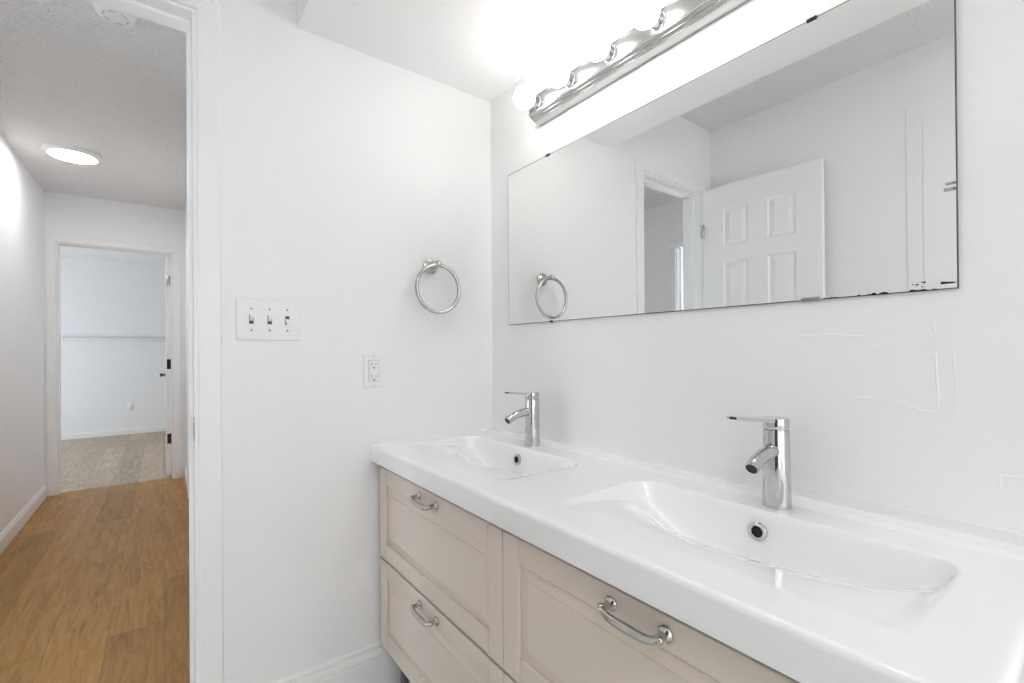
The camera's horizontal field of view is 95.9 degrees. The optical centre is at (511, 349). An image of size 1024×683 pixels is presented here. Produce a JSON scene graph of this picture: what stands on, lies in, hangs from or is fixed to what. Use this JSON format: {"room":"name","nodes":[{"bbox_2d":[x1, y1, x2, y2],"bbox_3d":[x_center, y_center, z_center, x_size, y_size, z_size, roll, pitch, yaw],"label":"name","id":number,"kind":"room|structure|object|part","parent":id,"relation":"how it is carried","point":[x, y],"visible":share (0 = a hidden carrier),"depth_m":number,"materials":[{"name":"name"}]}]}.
{"room":"bathroom","nodes":[
{"label":"bathroom","id":0,"kind":"room"},
{"bbox_2d":[0,132,44,532],"bbox_3d":[-3.416,-0.049,2.520,0.912,2.420,2.139,0,0,-37],"label":"wall","id":1,"kind":"structure","parent":0,"point":[22,420],"depth_m":3.03,"materials":[{"name":"white paint"}]},
{"bbox_2d":[0,484,46,554],"bbox_3d":[-3.037,1.109,2.795,0.013,0.100,2.139,0,0,-37],"label":"baseboard","id":2,"kind":"structure","parent":1,"relation":"attached to","point":[7,535],"depth_m":2.99,"materials":[{"name":"white paint"}]},
{"bbox_2d":[0,0,186,263],"bbox_3d":[-3.377,-1.296,3.709,5.100,0.080,7.028,0,0,-37],"label":"ceiling","id":3,"kind":"structure","parent":0,"point":[70,75],"depth_m":2.37,"materials":[{"name":"white paint"}]},
{"bbox_2d":[41,143,101,164],"bbox_3d":[-2.822,-1.247,2.967,0.284,0.030,0.284,0,0,-37],"label":"recessed light","id":4,"kind":"object","parent":3,"relation":"in","point":[65,152],"visible":1,"depth_m":2.92,"materials":[{"name":"white plastic"}]},
{"bbox_2d":[47,149,97,163],"bbox_3d":[-2.822,-1.237,2.967,0.238,0.010,0.238,0,0,-37],"label":"diffuser","id":5,"kind":"object","parent":4,"relation":"attached to","point":[78,156],"depth_m":2.95,"materials":[{"name":"white plastic"}]},
{"bbox_2d":[92,1,137,25],"bbox_3d":[-1.481,-1.257,1.725,0.132,0.040,0.132,0,0,-37],"label":"smoke detector","id":6,"kind":"object","parent":3,"relation":"attached to","point":[115,16],"visible":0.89,"depth_m":1.72,"materials":[{"name":"white plastic"}]},
{"bbox_2d":[0,431,189,682],"bbox_3d":[-3.369,1.194,3.717,5.100,0.060,6.988,0,0,-37],"label":"floor","id":7,"kind":"structure","parent":0,"point":[94,585],"depth_m":2.35,"materials":[{"name":"brown wood"}]},
{"bbox_2d":[43,191,186,486],"bbox_3d":[-3.493,-0.044,3.871,5.100,2.420,0.110,0,0,-37],"label":"wall","id":8,"kind":"structure","parent":0,"point":[64,214],"depth_m":3.93,"materials":[{"name":"white paint"}]},
{"bbox_2d":[46,234,181,496],"bbox_3d":[-3.373,0.126,3.961,0.868,2.078,0.138,0,0,-37],"label":"door frame","id":9,"kind":"structure","parent":8,"relation":"in","point":[53,242],"depth_m":3.72,"materials":[{"name":"white paint"}]},
{"bbox_2d":[160,257,170,475],"bbox_3d":[-3.370,0.157,4.488,0.090,1.995,0.728,0,0,-37],"label":"door","id":10,"kind":"structure","parent":9,"relation":"attached to","point":[167,374],"depth_m":4.22,"materials":[{"name":"white paint"}]},
{"bbox_2d":[60,256,170,433],"bbox_3d":[-5.457,-0.021,6.468,5.100,2.420,0.100,0,0,-37],"label":"wall","id":11,"kind":"structure","parent":0,"point":[99,378],"depth_m":6.36,"materials":[{"name":"white paint"}]},
{"bbox_2d":[61,426,165,439],"bbox_3d":[-5.413,1.151,6.419,4.900,0.075,0.013,0,0,-37],"label":"baseboard","id":12,"kind":"structure","parent":11,"relation":"attached to","point":[157,428],"depth_m":6.35,"materials":[{"name":"white paint"}]},
{"bbox_2d":[61,334,170,339],"bbox_3d":[-5.413,-0.165,6.409,4.900,0.077,0.050,0,0,-37],"label":"trim","id":13,"kind":"structure","parent":11,"relation":"attached to","point":[117,335],"depth_m":6.33,"materials":[{"name":"white paint"}]},
{"bbox_2d":[127,402,133,410],"bbox_3d":[-5.350,0.803,6.473,0.068,0.109,0.008,0,0,-37],"label":"wall outlet","id":14,"kind":"object","parent":11,"relation":"attached to","point":[130,406],"visible":1,"depth_m":6.47,"materials":[{"name":"white plastic"}]},
{"bbox_2d":[185,203,187,469],"bbox_3d":[-1.853,-0.061,2.811,0.100,2.420,3.560,0,0,-37],"label":"wall","id":15,"kind":"structure","parent":0,"point":[186,203],"depth_m":4.13,"materials":[{"name":"white paint"}]},
{"bbox_2d":[185,453,187,491],"bbox_3d":[-2.743,1.050,3.902,0.013,0.220,0.729,0,0,-37],"label":"baseboard","id":16,"kind":"structure","parent":15,"relation":"attached to","point":[186,470],"depth_m":4.08,"materials":[{"name":"white paint"}]},
{"bbox_2d":[186,228,188,498],"bbox_3d":[-2.261,0.106,3.254,0.018,2.095,0.900,0,0,-37],"label":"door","id":17,"kind":"structure","parent":15,"relation":"in","point":[186,228],"depth_m":3.56,"materials":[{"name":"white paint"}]},
{"bbox_2d":[220,0,492,682],"bbox_3d":[-1.128,-0.072,1.060,2.800,2.420,0.107,0,0,-37],"label":"wall","id":18,"kind":"structure","parent":0,"point":[345,170],"depth_m":1.42,"materials":[{"name":"white paint"}]},
{"bbox_2d":[90,0,223,682],"bbox_3d":[-1.079,0.094,1.096,0.653,2.087,0.135,0,0,-37],"label":"door frame","id":19,"kind":"structure","parent":18,"relation":"in","point":[200,19],"depth_m":1.22,"materials":[{"name":"white paint"}]},
{"bbox_3d":[-1.042,0.094,1.048,0.653,2.087,0.014,0,0,-37],"label":"casing","id":20,"kind":"part","parent":19,"relation":"part of","materials":[{"name":"white paint"}]},
{"bbox_2d":[236,298,300,340],"bbox_3d":[-0.689,-0.084,1.314,0.165,0.117,0.018,0,0,-37],"label":"light switch","id":21,"kind":"object","parent":18,"relation":"attached to","point":[256,319],"visible":1,"depth_m":1.31,"materials":[{"name":"white plastic"}]},
{"bbox_2d":[273,640,410,682],"bbox_3d":[-0.416,1.042,1.508,0.890,0.183,0.021,0,0,-37],"label":"baseboard","id":22,"kind":"structure","parent":18,"relation":"attached to","point":[370,663],"depth_m":1.45,"materials":[{"name":"white paint"}]},
{"bbox_2d":[363,354,383,387],"bbox_3d":[-0.449,0.070,1.500,0.068,0.109,0.008,0,0,-37],"label":"wall outlet","id":23,"kind":"object","parent":18,"relation":"attached to","point":[373,364],"visible":1,"depth_m":1.50,"materials":[{"name":"white plastic"}]},
{"bbox_2d":[369,360,378,380],"bbox_3d":[-0.448,0.070,1.498,0.032,0.066,0.004,0,0,-37],"label":"receptacle","id":24,"kind":"object","parent":23,"relation":"attached to","point":[373,364],"depth_m":1.50,"materials":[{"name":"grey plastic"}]},
{"bbox_2d":[415,259,460,313],"bbox_3d":[-0.265,-0.219,1.597,0.174,0.199,0.079,0,0,-37],"label":"towel ring","id":25,"kind":"object","parent":18,"relation":"attached to","point":[430,266],"visible":1,"depth_m":1.58,"materials":[{"name":"silver metal"}]},
{"bbox_3d":[-0.253,-0.292,1.580,0.025,0.025,0.035,0,0,-37],"label":"ball post","id":26,"kind":"part","parent":25,"relation":"part of","materials":[{"name":"silver metal"}]},
{"bbox_2d":[297,0,622,101],"bbox_3d":[0.598,-1.133,0.413,0.818,0.330,3.022,0,0,-37],"label":"ceiling","id":27,"kind":"structure","parent":0,"point":[481,49],"depth_m":1.39,"materials":[{"name":"white paint"}]},
{"bbox_2d":[490,0,1023,545],"bbox_3d":[0.874,-0.089,0.613,0.102,2.420,3.022,0,0,-37],"label":"wall","id":28,"kind":"structure","parent":0,"point":[914,401],"depth_m":0.90,"materials":[{"name":"white paint"}]},
{"bbox_2d":[514,0,749,125],"bbox_3d":[0.296,-0.798,1.176,0.138,0.088,0.846,0,0,-37],"label":"vanity light","id":29,"kind":"object","parent":28,"relation":"attached to","point":[656,30],"visible":1,"depth_m":1.20,"materials":[{"name":"silver metal"}]},
{"bbox_3d":[0.039,-0.795,1.459,0.068,0.069,0.069,0,0,-37],"label":"bulb","id":30,"kind":"part","parent":29,"relation":"part of","materials":[{"name":"white glass"}]},
{"bbox_2d":[531,95,540,109],"bbox_3d":[0.071,-0.795,1.483,0.025,0.043,0.043,0,0,-37],"label":"socket","id":31,"kind":"object","parent":29,"relation":"attached to","point":[536,103],"depth_m":1.47,"materials":[{"name":"silver metal"}]},
{"bbox_3d":[0.131,-0.796,1.337,0.068,0.069,0.069,0,0,-37],"label":"bulb","id":32,"kind":"part","parent":29,"relation":"part of","materials":[{"name":"white glass"}]},
{"bbox_2d":[564,72,574,88],"bbox_3d":[0.163,-0.796,1.361,0.025,0.043,0.043,0,0,-37],"label":"socket","id":33,"kind":"object","parent":29,"relation":"attached to","point":[569,83],"depth_m":1.35,"materials":[{"name":"silver metal"}]},
{"bbox_3d":[0.223,-0.797,1.215,0.068,0.069,0.069,0,0,-37],"label":"bulb","id":34,"kind":"part","parent":29,"relation":"part of","materials":[{"name":"white glass"}]},
{"bbox_2d":[603,45,615,62],"bbox_3d":[0.255,-0.797,1.240,0.025,0.043,0.043,0,0,-37],"label":"socket","id":35,"kind":"object","parent":29,"relation":"attached to","point":[610,57],"depth_m":1.23,"materials":[{"name":"silver metal"}]},
{"bbox_3d":[0.311,-0.798,1.187,0.002,0.044,0.844,0,0,-37],"label":"plate","id":36,"kind":"part","parent":29,"relation":"part of","materials":[{"name":"grey metal"}]},
{"bbox_3d":[0.315,-0.798,1.094,0.068,0.069,0.069,0,0,-37],"label":"bulb","id":37,"kind":"part","parent":29,"relation":"part of","materials":[{"name":"white glass"}]},
{"bbox_2d":[651,11,665,31],"bbox_3d":[0.347,-0.798,1.118,0.025,0.043,0.043,0,0,-37],"label":"socket","id":38,"kind":"object","parent":29,"relation":"attached to","point":[659,25],"depth_m":1.11,"materials":[{"name":"silver metal"}]},
{"bbox_2d":[508,0,958,324],"bbox_3d":[0.351,-0.367,1.218,0.015,0.554,1.200,0,0,-37],"label":"wall mirror","id":39,"kind":"object","parent":28,"relation":"attached to","point":[819,161],"visible":1,"depth_m":0.96,"materials":[{"name":"grey mirror"}]},
{"bbox_2d":[795,486,1018,544],"bbox_3d":[0.664,0.286,0.810,0.001,0.022,0.305,0,0,-37],"label":"trim","id":40,"kind":"structure","parent":28,"relation":"attached to","point":[1011,537],"depth_m":0.78,"materials":[{"name":"white ceramic"}]},
{"bbox_3d":[0.204,1.155,0.120,1.820,0.060,3.062,0,0,-37],"label":"floor","id":41,"kind":"structure","parent":0,"visible":0},
{"bbox_2d":[380,466,506,682],"bbox_3d":[-0.058,0.745,1.342,0.476,0.772,0.673,0,0,-37],"label":"vanity cabinet","id":42,"kind":"object","parent":41,"relation":"on","point":[442,609],"visible":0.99,"depth_m":1.18,"materials":[{"name":"beige wood"}]},
{"bbox_3d":[-0.344,1.040,1.482,0.036,0.187,0.036,0,0,-37],"label":"leg","id":43,"kind":"part","parent":42,"relation":"part of","materials":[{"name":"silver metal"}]},
{"bbox_3d":[-0.237,0.401,1.209,0.033,0.025,0.121,0,0,-37],"label":"handle","id":44,"kind":"part","parent":42,"relation":"part of","materials":[{"name":"silver metal"}]},
{"bbox_3d":[-0.235,0.696,1.208,0.033,0.025,0.121,0,0,-37],"label":"handle","id":45,"kind":"part","parent":42,"relation":"part of","materials":[{"name":"silver metal"}]},
{"bbox_3d":[-0.214,0.807,1.223,0.018,0.276,0.673,0,0,-37],"label":"drawer","id":46,"kind":"part","parent":42,"relation":"part of","materials":[{"name":"beige paint"}]},
{"bbox_2d":[503,530,799,682],"bbox_3d":[0.350,0.740,0.803,0.476,0.772,0.673,0,0,-37],"label":"vanity cabinet","id":47,"kind":"object","parent":41,"relation":"on","point":[563,623],"visible":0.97,"depth_m":0.76,"materials":[{"name":"beige wood"}]},
{"bbox_3d":[0.194,0.802,0.684,0.018,0.276,0.673,0,0,-37],"label":"drawer","id":48,"kind":"part","parent":47,"relation":"part of","materials":[{"name":"beige paint"}]},
{"bbox_3d":[0.171,0.397,0.670,0.033,0.025,0.121,0,0,-37],"label":"handle","id":49,"kind":"part","parent":47,"relation":"part of","materials":[{"name":"silver metal"}]},
{"bbox_2d":[371,427,1023,682],"bbox_3d":[0.161,0.352,1.079,0.481,0.106,1.412,0,0,-37],"label":"washbasin","id":50,"kind":"object","parent":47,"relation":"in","point":[814,591],"visible":0.98,"depth_m":0.70,"materials":[{"name":"white ceramic"}]},
{"bbox_2d":[504,392,539,446],"bbox_3d":[0.031,0.217,1.437,0.133,0.176,0.051,0,0,-37],"label":"tap","id":51,"kind":"object","parent":50,"relation":"on","point":[531,410],"visible":1,"depth_m":1.44,"materials":[{"name":"silver metal"}]},
{"bbox_3d":[0.021,0.205,1.429,0.099,0.045,0.026,0,0,-37],"label":"spout","id":52,"kind":"part","parent":51,"relation":"part of","materials":[{"name":"silver metal"}]},
{"bbox_3d":[0.029,0.143,1.436,0.130,0.030,0.045,0,0,-37],"label":"lever","id":53,"kind":"part","parent":51,"relation":"part of","materials":[{"name":"silver metal"}]},
{"bbox_2d":[727,416,791,510],"bbox_3d":[0.466,0.211,0.865,0.131,0.176,0.061,0,0,-29],"label":"tap","id":54,"kind":"object","parent":50,"relation":"on","point":[773,457],"visible":1,"depth_m":0.86,"materials":[{"name":"silver metal"}]},
{"bbox_3d":[0.462,0.138,0.869,0.130,0.030,0.045,0,0,-15],"label":"lever","id":55,"kind":"part","parent":54,"relation":"part of","materials":[{"name":"silver metal"}]},
{"bbox_3d":[0.461,0.200,0.848,0.099,0.045,0.026,0,0,-37],"label":"spout","id":56,"kind":"part","parent":54,"relation":"part of","materials":[{"name":"silver metal"}]}
]}

